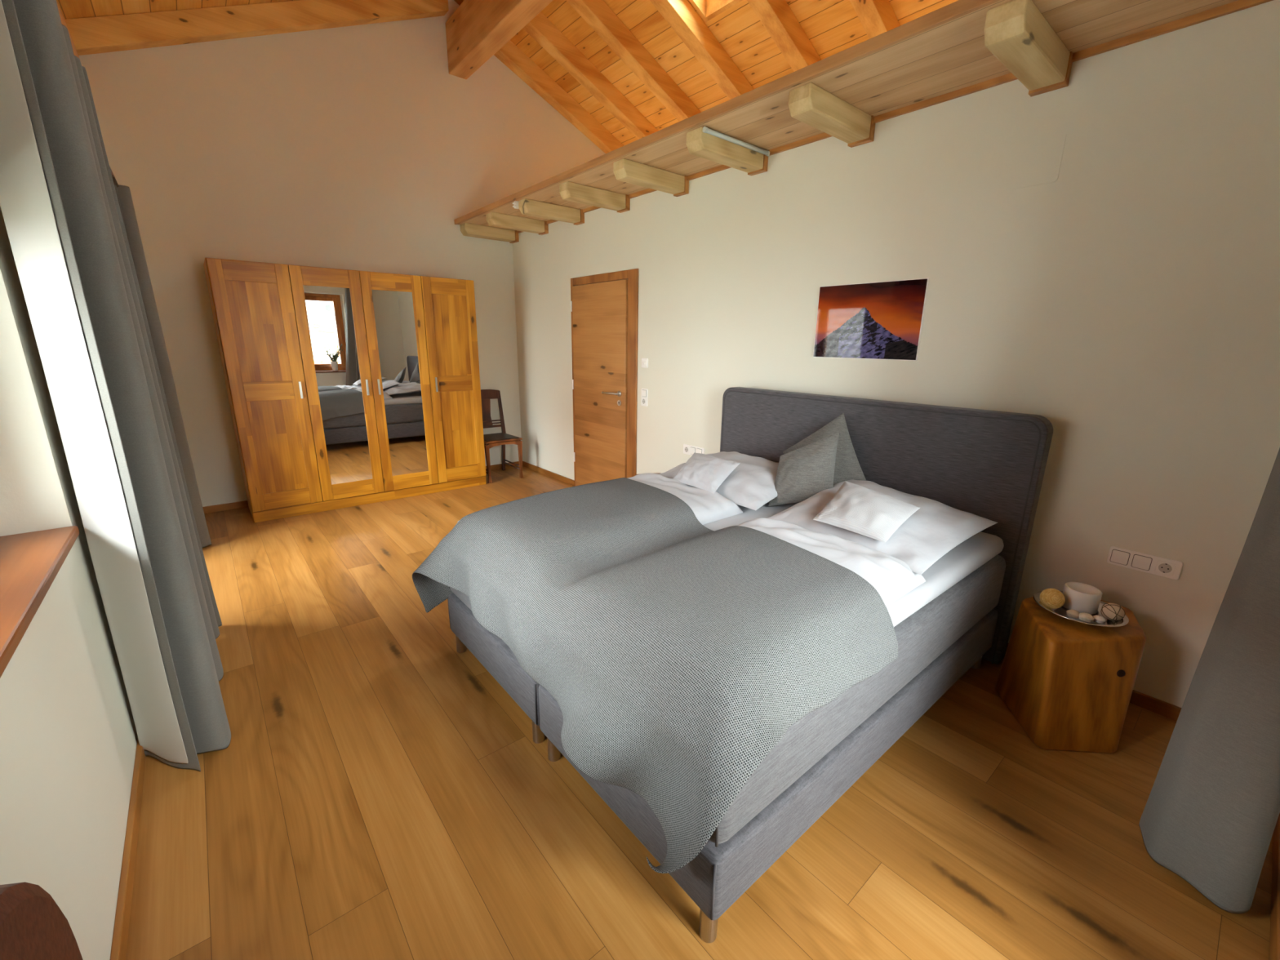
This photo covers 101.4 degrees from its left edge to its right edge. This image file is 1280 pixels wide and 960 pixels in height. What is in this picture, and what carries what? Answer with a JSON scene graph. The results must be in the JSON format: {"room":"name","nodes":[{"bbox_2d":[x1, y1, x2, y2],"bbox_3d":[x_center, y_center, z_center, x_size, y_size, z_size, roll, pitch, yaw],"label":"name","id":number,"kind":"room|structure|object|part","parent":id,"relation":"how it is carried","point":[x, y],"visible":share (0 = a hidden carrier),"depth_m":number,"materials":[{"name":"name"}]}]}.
{"room":"bedroom","nodes":[
{"label":"bedroom","id":0,"kind":"room"},
{"bbox_2d":[0,206,137,959],"bbox_3d":[-2.237,-0.733,1.680,0.360,3.600,6.270,-11,19,-38],"label":"wall","id":1,"kind":"structure","parent":0,"point":[68,736],"depth_m":1.44,"materials":[{"name":"white paint"}]},
{"bbox_2d":[0,525,79,678],"bbox_3d":[-1.460,-0.141,0.918,0.318,1.035,1.545,-11,19,-38],"label":"window sill","id":2,"kind":"structure","parent":1,"relation":"in","point":[30,562],"depth_m":1.36,"materials":[{"name":"brown wood"}]},
{"bbox_2d":[56,0,82,66],"bbox_3d":[-2.041,-2.191,1.445,0.100,0.305,6.268,-11,19,-38],"label":"purlin","id":3,"kind":"object","parent":1,"relation":"attached to","point":[63,21],"visible":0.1,"depth_m":3.26,"materials":[{"name":"brown wood"}]},
{"bbox_2d":[109,166,118,186],"bbox_3d":[-2.287,-1.482,2.003,0.194,0.046,4.100,-11,19,-38],"label":"curtain rod","id":4,"kind":"object","parent":1,"relation":"attached to","point":[115,182],"visible":0.09,"depth_m":3.15,"materials":[{"name":"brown metal"}]},
{"bbox_2d":[0,0,231,771],"bbox_3d":[-2.006,-0.237,2.040,0.279,2.459,1.240,-11,19,-38],"label":"curtain","id":5,"kind":"object","parent":4,"relation":"hanging from","point":[60,205],"visible":1,"depth_m":1.64,"materials":[{"name":"grey fabric"}]},
{"bbox_2d":[114,184,211,547],"bbox_3d":[-3.376,-0.693,3.695,0.230,2.459,0.368,-4,16,-18],"label":"curtain","id":6,"kind":"object","parent":4,"relation":"hanging from","point":[123,193],"visible":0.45,"depth_m":3.59,"materials":[{"name":"grey fabric"}]},
{"bbox_2d":[110,737,146,959],"bbox_3d":[-1.303,1.208,1.307,0.017,0.062,3.730,-11,19,-38],"label":"baseboard","id":7,"kind":"structure","parent":1,"relation":"attached to","point":[122,922],"depth_m":1.54,"materials":[{"name":"brown wood"}]},
{"bbox_2d":[78,0,605,506],"bbox_3d":[-1.789,-2.471,5.950,6.905,4.790,0.200,-11,19,-38],"label":"wall","id":8,"kind":"structure","parent":0,"point":[354,147],"depth_m":4.73,"materials":[{"name":"white paint"}]},
{"bbox_2d":[202,461,519,513],"bbox_3d":[-2.807,0.048,5.621,3.415,0.062,0.017,-11,19,-38],"label":"baseboard","id":9,"kind":"structure","parent":8,"relation":"attached to","point":[239,504],"depth_m":4.84,"materials":[{"name":"brown wood"}]},
{"bbox_2d":[445,0,552,79],"bbox_3d":[0.157,-3.654,2.938,0.187,0.433,6.269,-11,19,-38],"label":"ridge beam","id":10,"kind":"structure","parent":8,"relation":"attached to","point":[477,29],"depth_m":4.70,"materials":[{"name":"brown wood"}]},
{"bbox_2d":[57,0,958,145],"bbox_3d":[0.339,-3.344,3.113,7.385,1.777,6.970,-11,19,-38],"label":"ceiling","id":11,"kind":"structure","parent":0,"point":[832,27],"depth_m":4.72,"materials":[{"name":"brown wood"}]},
{"bbox_2d":[64,0,448,55],"bbox_3d":[-2.955,-3.829,4.341,2.793,1.347,0.120,-11,19,-38],"label":"rafter","id":12,"kind":"object","parent":11,"relation":"attached to","point":[118,33],"visible":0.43,"depth_m":4.12,"materials":[{"name":"brown wood"}]},
{"bbox_2d":[493,40,624,153],"bbox_3d":[-0.428,-4.152,6.417,3.375,1.625,0.140,-11,19,-38],"label":"rafter","id":13,"kind":"object","parent":11,"relation":"attached to","point":[509,54],"visible":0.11,"depth_m":5.87,"materials":[{"name":"brown wood"}]},
{"bbox_2d":[522,11,657,139],"bbox_3d":[-0.019,-4.021,5.943,3.375,1.625,0.140,-11,19,-38],"label":"rafter","id":14,"kind":"object","parent":11,"relation":"attached to","point":[540,28],"visible":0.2,"depth_m":5.39,"materials":[{"name":"brown wood"}]},
{"bbox_2d":[566,0,701,121],"bbox_3d":[0.416,-3.882,5.439,3.375,1.625,0.140,-11,19,-38],"label":"rafter","id":15,"kind":"object","parent":11,"relation":"attached to","point":[600,17],"visible":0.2,"depth_m":4.95,"materials":[{"name":"brown wood"}]},
{"bbox_2d":[649,0,753,99],"bbox_3d":[0.863,-3.739,4.920,3.375,1.625,0.140,-11,19,-38],"label":"rafter","id":16,"kind":"object","parent":11,"relation":"attached to","point":[680,15],"visible":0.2,"depth_m":4.59,"materials":[{"name":"brown wood"}]},
{"bbox_2d":[688,0,742,22],"bbox_3d":[0.417,-4.110,3.967,0.830,0.621,0.530,-11,19,-38],"label":"window","id":17,"kind":"structure","parent":11,"relation":"attached to","point":[708,10],"depth_m":4.38,"materials":[{"name":"brown wood"}]},
{"bbox_2d":[746,0,821,71],"bbox_3d":[1.324,-3.592,4.386,3.375,1.625,0.140,-11,19,-38],"label":"rafter","id":18,"kind":"object","parent":11,"relation":"attached to","point":[776,16],"visible":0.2,"depth_m":4.21,"materials":[{"name":"brown wood"}]},
{"bbox_2d":[849,0,900,39],"bbox_3d":[1.752,-3.455,3.890,3.375,1.625,0.140,-11,19,-38],"label":"rafter","id":19,"kind":"object","parent":11,"relation":"attached to","point":[877,17],"visible":0.16,"depth_m":3.85,"materials":[{"name":"brown wood"}]},
{"bbox_2d":[125,466,1273,959],"bbox_3d":[-0.837,0.811,3.071,3.785,0.060,6.630,-11,19,-38],"label":"floor","id":20,"kind":"structure","parent":0,"point":[375,793],"depth_m":1.72,"materials":[{"name":"brown wood"}]},
{"bbox_2d":[0,882,83,959],"bbox_3d":[-0.301,0.852,0.556,0.435,1.160,0.460,-11,19,-38],"label":"leather chair","id":21,"kind":"object","parent":20,"relation":"on","point":[33,926],"visible":1,"depth_m":0.44,"materials":[{"name":"brown leather"}]},
{"bbox_2d":[203,257,486,522],"bbox_3d":[-2.658,-0.872,5.077,2.102,2.122,0.598,-11,19,-38],"label":"wardrobe","id":22,"kind":"object","parent":20,"relation":"on","point":[348,388],"visible":1,"depth_m":4.73,"materials":[{"name":"brown wood"}]},
{"bbox_3d":[-3.084,-1.646,4.142,0.340,0.150,0.022,-11,19,-38],"label":"rail","id":23,"kind":"part","parent":22,"relation":"part of","materials":[{"name":"brown wood"}]},
{"bbox_3d":[-3.092,-1.197,4.263,0.348,0.788,0.009,-11,19,-38],"label":"panel","id":24,"kind":"part","parent":22,"relation":"part of","materials":[{"name":"brown wood"}]},
{"bbox_3d":[-3.096,-0.745,4.381,0.340,0.155,0.022,-11,19,-38],"label":"rail","id":25,"kind":"part","parent":22,"relation":"part of","materials":[{"name":"brown wood"}]},
{"bbox_3d":[-3.104,-0.289,4.503,0.348,0.798,0.009,-11,19,-38],"label":"panel","id":26,"kind":"part","parent":22,"relation":"part of","materials":[{"name":"brown wood"}]},
{"bbox_3d":[-3.108,0.164,4.621,0.340,0.145,0.022,-11,19,-38],"label":"rail","id":27,"kind":"part","parent":22,"relation":"part of","materials":[{"name":"brown wood"}]},
{"bbox_3d":[-2.913,-0.772,4.500,0.018,0.144,0.028,-11,19,-38],"label":"handle","id":28,"kind":"part","parent":22,"relation":"part of","materials":[{"name":"silver metal"}]},
{"bbox_3d":[-2.681,-1.727,4.468,0.348,0.150,0.022,-11,19,-38],"label":"rail","id":29,"kind":"part","parent":22,"relation":"part of","materials":[{"name":"brown wood"}]},
{"bbox_2d":[302,284,372,484],"bbox_3d":[-2.691,-0.820,4.706,0.354,1.731,0.006,-11,19,-38],"label":"mirror","id":30,"kind":"object","parent":22,"relation":"on","point":[329,311],"depth_m":4.69,"materials":[{"name":"clear glass"}]},
{"bbox_3d":[-2.705,0.083,4.947,0.348,0.145,0.022,-11,19,-38],"label":"rail","id":31,"kind":"part","parent":22,"relation":"part of","materials":[{"name":"brown wood"}]},
{"bbox_3d":[-2.511,-0.853,4.825,0.018,0.144,0.028,-11,19,-38],"label":"handle","id":32,"kind":"part","parent":22,"relation":"part of","materials":[{"name":"silver metal"}]},
{"bbox_3d":[-2.434,-0.868,4.887,0.018,0.144,0.028,-11,19,-38],"label":"handle","id":33,"kind":"part","parent":22,"relation":"part of","materials":[{"name":"silver metal"}]},
{"bbox_3d":[-2.276,-1.808,4.795,0.348,0.150,0.022,-11,19,-38],"label":"rail","id":34,"kind":"part","parent":22,"relation":"part of","materials":[{"name":"brown wood"}]},
{"bbox_2d":[372,289,428,475],"bbox_3d":[-2.286,-0.901,5.033,0.354,1.731,0.006,-11,19,-38],"label":"mirror","id":35,"kind":"object","parent":22,"relation":"on","point":[395,325],"depth_m":5.02,"materials":[{"name":"clear glass"}]},
{"bbox_3d":[-2.300,0.002,5.274,0.348,0.145,0.022,-11,19,-38],"label":"rail","id":36,"kind":"part","parent":22,"relation":"part of","materials":[{"name":"brown wood"}]},
{"bbox_3d":[-2.027,-0.950,5.215,0.018,0.144,0.028,-11,19,-38],"label":"handle","id":37,"kind":"part","parent":22,"relation":"part of","materials":[{"name":"silver metal"}]},
{"bbox_3d":[-1.873,-1.889,5.120,0.343,0.150,0.022,-11,19,-38],"label":"rail","id":38,"kind":"part","parent":22,"relation":"part of","materials":[{"name":"brown wood"}]},
{"bbox_3d":[-1.880,-1.440,5.241,0.351,0.788,0.009,-11,19,-38],"label":"panel","id":39,"kind":"part","parent":22,"relation":"part of","materials":[{"name":"brown wood"}]},
{"bbox_3d":[-1.885,-0.987,5.359,0.343,0.155,0.022,-11,19,-38],"label":"rail","id":40,"kind":"part","parent":22,"relation":"part of","materials":[{"name":"brown wood"}]},
{"bbox_3d":[-1.892,-0.531,5.481,0.351,0.798,0.009,-11,19,-38],"label":"panel","id":41,"kind":"part","parent":22,"relation":"part of","materials":[{"name":"brown wood"}]},
{"bbox_3d":[-1.897,-0.079,5.599,0.343,0.145,0.022,-11,19,-38],"label":"rail","id":42,"kind":"part","parent":22,"relation":"part of","materials":[{"name":"brown wood"}]},
{"bbox_2d":[480,389,523,483],"bbox_3d":[-1.678,-0.524,6.034,0.472,0.985,0.529,-11,19,-38],"label":"dining chair","id":43,"kind":"object","parent":20,"relation":"on","point":[502,438],"visible":0.66,"depth_m":6.12,"materials":[{"name":"brown wood"}]},
{"bbox_3d":[-1.682,-0.176,5.805,0.045,0.430,0.052,-11,19,-38],"label":"leg","id":44,"kind":"part","parent":43,"relation":"part of","materials":[{"name":"brown wood"}]},
{"bbox_3d":[-1.831,-0.996,6.107,0.406,0.113,0.029,-11,19,-38],"label":"rail","id":45,"kind":"part","parent":43,"relation":"part of","materials":[{"name":"brown wood"}]},
{"bbox_3d":[-1.815,-0.688,6.162,0.400,0.014,0.015,-11,19,-38],"label":"rail","id":46,"kind":"part","parent":43,"relation":"part of","materials":[{"name":"brown wood"}]},
{"bbox_3d":[-1.813,-0.659,6.168,0.400,0.014,0.015,-11,19,-38],"label":"rail","id":47,"kind":"part","parent":43,"relation":"part of","materials":[{"name":"brown wood"}]},
{"bbox_3d":[-1.812,-0.625,6.174,0.400,0.026,0.017,-11,19,-38],"label":"rail","id":48,"kind":"part","parent":43,"relation":"part of","materials":[{"name":"brown wood"}]},
{"bbox_3d":[-1.657,-0.800,6.277,0.094,0.535,0.045,11,18,34],"label":"post","id":49,"kind":"part","parent":43,"relation":"part of","materials":[{"name":"brown wood"}]},
{"bbox_3d":[-1.664,-0.483,6.027,0.450,0.021,0.470,-11,19,-38],"label":"seat","id":50,"kind":"part","parent":43,"relation":"part of","materials":[{"name":"black leather"}]},
{"bbox_3d":[-1.660,-0.338,6.377,0.050,0.450,0.051,-11,19,-38],"label":"leg","id":51,"kind":"part","parent":43,"relation":"part of","materials":[{"name":"brown wood"}]},
{"bbox_3d":[-1.377,-0.237,6.051,0.045,0.430,0.052,-11,19,-38],"label":"leg","id":52,"kind":"part","parent":43,"relation":"part of","materials":[{"name":"brown wood"}]},
{"bbox_2d":[447,386,1053,942],"bbox_3d":[0.434,0.290,2.542,2.136,1.250,1.889,-11,19,-38],"label":"bed","id":53,"kind":"object","parent":20,"relation":"on","point":[986,464],"visible":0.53,"depth_m":2.24,"materials":[{"name":"grey fabric"}]},
{"bbox_3d":[-0.918,0.826,2.688,0.048,0.105,0.048,-11,19,-38],"label":"leg","id":54,"kind":"part","parent":53,"relation":"part of","materials":[{"name":"brown wood"}]},
{"bbox_3d":[-0.405,0.990,2.093,0.048,0.105,0.048,-11,19,-38],"label":"leg","id":55,"kind":"part","parent":53,"relation":"part of","materials":[{"name":"brown wood"}]},
{"bbox_3d":[-0.329,1.015,2.004,0.048,0.105,0.048,-11,19,-38],"label":"leg","id":56,"kind":"part","parent":53,"relation":"part of","materials":[{"name":"brown wood"}]},
{"bbox_3d":[0.185,1.179,1.409,0.048,0.105,0.048,-11,19,-38],"label":"leg","id":57,"kind":"part","parent":53,"relation":"part of","materials":[{"name":"brown wood"}]},
{"bbox_2d":[702,501,1004,626],"bbox_3d":[0.411,0.281,2.523,1.976,0.093,1.764,-11,19,-38],"label":"topper","id":58,"kind":"object","parent":53,"relation":"on","point":[973,553],"visible":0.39,"depth_m":2.20,"materials":[{"name":"white fabric"}]},
{"bbox_2d":[457,472,742,524],"bbox_3d":[-0.173,0.131,2.639,1.230,0.121,0.760,-11,19,-38],"label":"duvet","id":59,"kind":"object","parent":58,"relation":"on","point":[708,507],"visible":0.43,"depth_m":2.71,"materials":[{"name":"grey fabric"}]},
{"bbox_2d":[673,452,740,493],"bbox_3d":[0.359,-0.057,2.977,0.295,0.134,0.437,-11,19,-38],"label":"pillow","id":60,"kind":"object","parent":59,"relation":"on","point":[708,473],"visible":0.98,"depth_m":2.90,"materials":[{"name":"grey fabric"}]},
{"bbox_2d":[412,477,897,873],"bbox_3d":[-0.055,0.496,2.186,1.258,0.591,1.981,-11,19,-38],"label":"blanket","id":61,"kind":"object","parent":58,"relation":"on","point":[674,652],"visible":1,"depth_m":1.63,"materials":[{"name":"grey fabric"}]},
{"bbox_2d":[659,451,778,510],"bbox_3d":[0.579,-0.043,3.139,0.719,0.160,0.828,-11,19,-38],"label":"pillow","id":62,"kind":"object","parent":58,"relation":"on","point":[751,484],"visible":0.51,"depth_m":2.87,"materials":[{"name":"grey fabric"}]},
{"bbox_2d":[768,431,839,506],"bbox_3d":[0.875,-0.056,2.810,0.321,0.405,0.195,6,16,19],"label":"cushion","id":63,"kind":"object","parent":58,"relation":"on","point":[802,473],"visible":0.87,"depth_m":2.77,"materials":[{"name":"grey fabric"}]},
{"bbox_2d":[782,413,866,484],"bbox_3d":[1.022,-0.147,2.956,0.528,0.460,0.212,11,18,34],"label":"cushion","id":64,"kind":"object","parent":58,"relation":"on","point":[847,467],"visible":0.56,"depth_m":2.90,"materials":[{"name":"grey fabric"}]},
{"bbox_2d":[738,517,925,606],"bbox_3d":[0.399,0.338,1.901,1.130,0.112,0.770,-11,19,-38],"label":"duvet","id":65,"kind":"object","parent":58,"relation":"on","point":[891,576],"visible":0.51,"depth_m":1.97,"materials":[{"name":"white fabric"}]},
{"bbox_2d":[768,479,997,574],"bbox_3d":[1.111,0.154,2.448,0.838,0.144,0.773,-11,19,-38],"label":"pillow","id":66,"kind":"object","parent":58,"relation":"on","point":[935,529],"visible":0.62,"depth_m":2.25,"materials":[{"name":"white fabric"}]},
{"bbox_2d":[812,480,919,542],"bbox_3d":[0.978,0.122,2.298,0.350,0.125,0.383,-11,19,-38],"label":"pillow","id":67,"kind":"object","parent":66,"relation":"on","point":[876,515],"visible":1,"depth_m":2.22,"materials":[{"name":"white fabric"}]},
{"bbox_3d":[1.216,0.124,3.171,0.103,1.230,1.889,-11,19,-38],"label":"headboard","id":68,"kind":"part","parent":53,"relation":"part of","materials":[{"name":"grey fabric"}]},
{"bbox_3d":[1.673,0.881,2.610,0.048,0.105,0.048,-11,19,-38],"label":"leg","id":69,"kind":"part","parent":53,"relation":"part of","materials":[{"name":"brown wood"}]},
{"bbox_2d":[995,596,1146,753],"bbox_3d":[1.824,0.800,2.246,0.630,0.452,0.446,-11,19,-38],"label":"nightstand","id":70,"kind":"object","parent":20,"relation":"on","point":[1068,684],"visible":0.9,"depth_m":2.06,"materials":[{"name":"brown wood"}]},
{"bbox_2d":[1033,590,1128,626],"bbox_3d":[1.849,0.552,2.212,0.313,0.036,0.313,-11,19,-38],"label":"tray","id":71,"kind":"object","parent":70,"relation":"on","point":[1061,611],"visible":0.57,"depth_m":2.17,"materials":[{"name":"silver metal"}]},
{"bbox_2d":[1039,588,1065,608],"bbox_3d":[1.765,0.508,2.245,0.086,0.086,0.086,-11,19,-38],"label":"ball","id":72,"kind":"object","parent":71,"relation":"on","point":[1052,598],"visible":0.99,"depth_m":2.22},
{"bbox_2d":[1066,609,1079,618],"bbox_3d":[1.794,0.554,2.169,0.041,0.034,0.050,-11,19,-38],"label":"shell","id":73,"kind":"object","parent":71,"relation":"on","point":[1073,614],"visible":1,"depth_m":2.16,"materials":[{"name":"beige stone"}]},
{"bbox_2d":[1062,582,1102,614],"bbox_3d":[1.893,0.506,2.251,0.125,0.092,0.125,-11,19,-38],"label":"candle","id":74,"kind":"object","parent":71,"relation":"on","point":[1081,597],"visible":0.93,"depth_m":2.22,"materials":[{"name":"white wax"}]},
{"bbox_2d":[1078,612,1094,622],"bbox_3d":[1.821,0.560,2.141,0.045,0.037,0.054,-11,19,-38],"label":"shell","id":75,"kind":"object","parent":71,"relation":"on","point":[1083,616],"visible":1,"depth_m":2.13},
{"bbox_2d":[1092,614,1106,623],"bbox_3d":[1.867,0.566,2.133,0.039,0.030,0.046,-11,19,-38],"label":"shell","id":76,"kind":"object","parent":71,"relation":"on","point":[1100,620],"visible":0.94,"depth_m":2.12,"materials":[{"name":"white stone"}]},
{"bbox_2d":[1100,603,1124,621],"bbox_3d":[1.935,0.541,2.145,0.074,0.074,0.073,-11,19,-38],"label":"twine ball","id":77,"kind":"object","parent":71,"relation":"on","point":[1111,611],"visible":1,"depth_m":2.12,"materials":[{"name":"beige fabric"}]},
{"bbox_2d":[512,0,1279,707],"bbox_3d":[0.575,-0.876,4.065,0.140,2.730,6.270,-11,19,-38],"label":"wall","id":78,"kind":"structure","parent":0,"point":[1128,301],"depth_m":2.39,"materials":[{"name":"white paint"}]},
{"bbox_2d":[522,461,574,486],"bbox_3d":[-1.105,-0.087,6.216,0.017,0.062,1.221,-11,19,-38],"label":"baseboard","id":79,"kind":"structure","parent":78,"relation":"attached to","point":[556,476],"depth_m":6.15,"materials":[{"name":"brown wood"}]},
{"bbox_2d":[570,268,638,486],"bbox_3d":[-0.395,-0.856,5.083,0.096,2.147,1.049,-11,19,-38],"label":"door","id":80,"kind":"structure","parent":78,"relation":"in","point":[605,313],"depth_m":5.00,"materials":[{"name":"brown wood"}]},
{"bbox_3d":[-0.274,-0.815,4.916,0.062,0.052,0.244,-11,19,-38],"label":"handle","id":81,"kind":"part","parent":80,"relation":"part of","materials":[{"name":"silver metal"}]},
{"bbox_2d":[640,388,648,406],"bbox_3d":[0.038,-0.732,4.642,0.014,0.153,0.084,-11,19,-38],"label":"light switch","id":82,"kind":"object","parent":78,"relation":"attached to","point":[644,392],"visible":1,"depth_m":4.63,"materials":[{"name":"white plastic"}]},
{"bbox_2d":[641,358,648,368],"bbox_3d":[0.036,-1.018,4.564,0.026,0.082,0.084,-11,19,-38],"label":"light switch","id":83,"kind":"object","parent":78,"relation":"attached to","point":[644,361],"visible":1,"depth_m":4.55,"materials":[{"name":"white plastic"}]},
{"bbox_2d":[683,444,705,455],"bbox_3d":[0.443,-0.237,4.262,0.014,0.082,0.241,-11,19,-38],"label":"wall socket","id":84,"kind":"object","parent":78,"relation":"attached to","point":[687,449],"visible":0.82,"depth_m":4.28,"materials":[{"name":"white plastic"}]},
{"bbox_2d":[453,0,1238,230],"bbox_3d":[1.426,-2.383,4.381,3.637,0.048,6.267,-11,19,-38],"label":"ledge","id":85,"kind":"object","parent":78,"relation":"attached to","point":[942,51],"visible":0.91,"depth_m":2.40,"materials":[{"name":"brown wood"}]},
{"bbox_2d":[460,222,519,243],"bbox_3d":[-1.647,-2.707,5.755,0.614,0.114,0.149,-11,19,-38],"label":"joist","id":86,"kind":"object","parent":85,"relation":"attached to","point":[468,229],"visible":0.98,"depth_m":5.69,"materials":[{"name":"brown wood"}]},
{"bbox_2d":[512,200,519,208],"bbox_3d":[-1.093,-2.429,4.627,0.051,0.058,0.040,-11,19,-38],"label":"clip","id":87,"kind":"object","parent":85,"relation":"attached to","point":[515,206],"visible":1,"depth_m":4.62,"materials":[{"name":"white plastic"}]},
{"bbox_2d":[485,212,548,235],"bbox_3d":[-1.226,-2.573,5.267,0.614,0.114,0.141,-11,19,-38],"label":"joist","id":88,"kind":"object","parent":85,"relation":"attached to","point":[496,220],"visible":1,"depth_m":5.21,"materials":[{"name":"brown wood"}]},
{"bbox_2d":[518,198,584,225],"bbox_3d":[-0.797,-2.436,4.770,0.614,0.114,0.128,-11,19,-38],"label":"joist","id":89,"kind":"object","parent":85,"relation":"attached to","point":[526,206],"visible":1,"depth_m":4.71,"materials":[{"name":"brown wood"}]},
{"bbox_2d":[559,181,630,213],"bbox_3d":[-0.362,-2.296,4.265,0.614,0.114,0.129,-11,19,-38],"label":"joist","id":90,"kind":"object","parent":85,"relation":"attached to","point":[568,191],"visible":1,"depth_m":4.20,"materials":[{"name":"brown wood"}]},
{"bbox_2d":[613,158,688,196],"bbox_3d":[0.087,-2.153,3.744,0.614,0.114,0.124,-11,19,-38],"label":"joist","id":91,"kind":"object","parent":85,"relation":"attached to","point":[624,170],"visible":1,"depth_m":3.68,"materials":[{"name":"brown wood"}]},
{"bbox_2d":[686,127,768,175],"bbox_3d":[0.543,-2.007,3.216,0.614,0.114,0.129,-11,19,-38],"label":"joist","id":92,"kind":"object","parent":85,"relation":"attached to","point":[700,144],"visible":0.91,"depth_m":3.15,"materials":[{"name":"brown wood"}]},
{"bbox_2d":[702,126,769,155],"bbox_3d":[0.590,-2.029,3.149,0.590,0.029,0.029,-11,19,-38],"label":"lamp","id":93,"kind":"object","parent":85,"relation":"attached to","point":[705,130],"visible":1,"depth_m":3.12,"materials":[{"name":"grey plastic"}]},
{"bbox_2d":[788,82,875,147],"bbox_3d":[0.994,-1.863,2.693,0.614,0.114,0.129,-11,19,-38],"label":"joist","id":94,"kind":"object","parent":85,"relation":"attached to","point":[809,104],"visible":1,"depth_m":2.62,"materials":[{"name":"brown wood"}]},
{"bbox_2d":[984,0,1073,96],"bbox_3d":[1.536,-1.689,2.064,0.614,0.114,0.132,-11,19,-38],"label":"joist","id":95,"kind":"object","parent":85,"relation":"attached to","point":[1016,33],"visible":1,"depth_m":1.98,"materials":[{"name":"brown wood"}]},
{"bbox_2d":[813,278,928,360],"bbox_3d":[1.303,-0.917,3.030,0.012,0.421,0.634,-11,19,-38],"label":"picture","id":96,"kind":"object","parent":78,"relation":"attached to","point":[878,320],"visible":1,"depth_m":3.00,"materials":[{"name":"printed photo paper"},{"name":"glass"}]},
{"bbox_2d":[516,0,1272,233],"bbox_3d":[0.583,-2.155,3.609,0.019,0.027,6.107,-11,19,-38],"label":"trim","id":97,"kind":"structure","parent":78,"relation":"attached to","point":[1239,5],"depth_m":2.34,"materials":[{"name":"brown wood"}]},
{"bbox_2d":[1012,133,1066,188],"bbox_3d":[1.773,-1.415,2.332,0.004,0.190,0.170,-11,19,-38],"label":"wall panel","id":98,"kind":"object","parent":78,"relation":"attached to","point":[1038,160],"visible":1,"depth_m":2.33,"materials":[{"name":"white paint"}]},
{"bbox_2d":[1004,642,1182,720],"bbox_3d":[1.225,0.658,3.514,0.017,0.062,3.961,-11,19,-38],"label":"baseboard","id":99,"kind":"structure","parent":78,"relation":"attached to","point":[1171,711],"depth_m":2.30,"materials":[{"name":"brown wood"}]},
{"bbox_2d":[1106,546,1182,579],"bbox_3d":[2.174,0.357,2.265,0.014,0.082,0.232,-11,19,-38],"label":"wall socket","id":100,"kind":"object","parent":78,"relation":"attached to","point":[1138,561],"visible":1,"depth_m":2.26,"materials":[{"name":"white plastic"}]},
{"bbox_3d":[2.398,-1.127,1.096,6.905,4.780,0.360,-11,19,-38],"label":"wall","id":101,"kind":"structure","parent":0,"visible":0},
{"bbox_2d":[1269,813,1279,959],"bbox_3d":[1.892,1.186,1.552,1.552,0.062,0.017,-11,19,-38],"label":"baseboard","id":102,"kind":"structure","parent":101,"relation":"attached to","point":[1274,940],"depth_m":1.49,"materials":[{"name":"brown wood"}]},
{"bbox_3d":[1.428,-1.066,0.641,1.920,0.019,0.179,-11,19,-38],"label":"curtain rod","id":103,"kind":"object","parent":101,"relation":"attached to","visible":0},
{"bbox_2d":[1138,448,1279,913],"bbox_3d":[1.776,0.002,1.363,0.450,2.388,0.249,-11,19,-38],"label":"curtain","id":104,"kind":"object","parent":103,"relation":"hanging from","point":[1211,813],"visible":1,"depth_m":1.47,"materials":[{"name":"grey fabric"}]}
]}

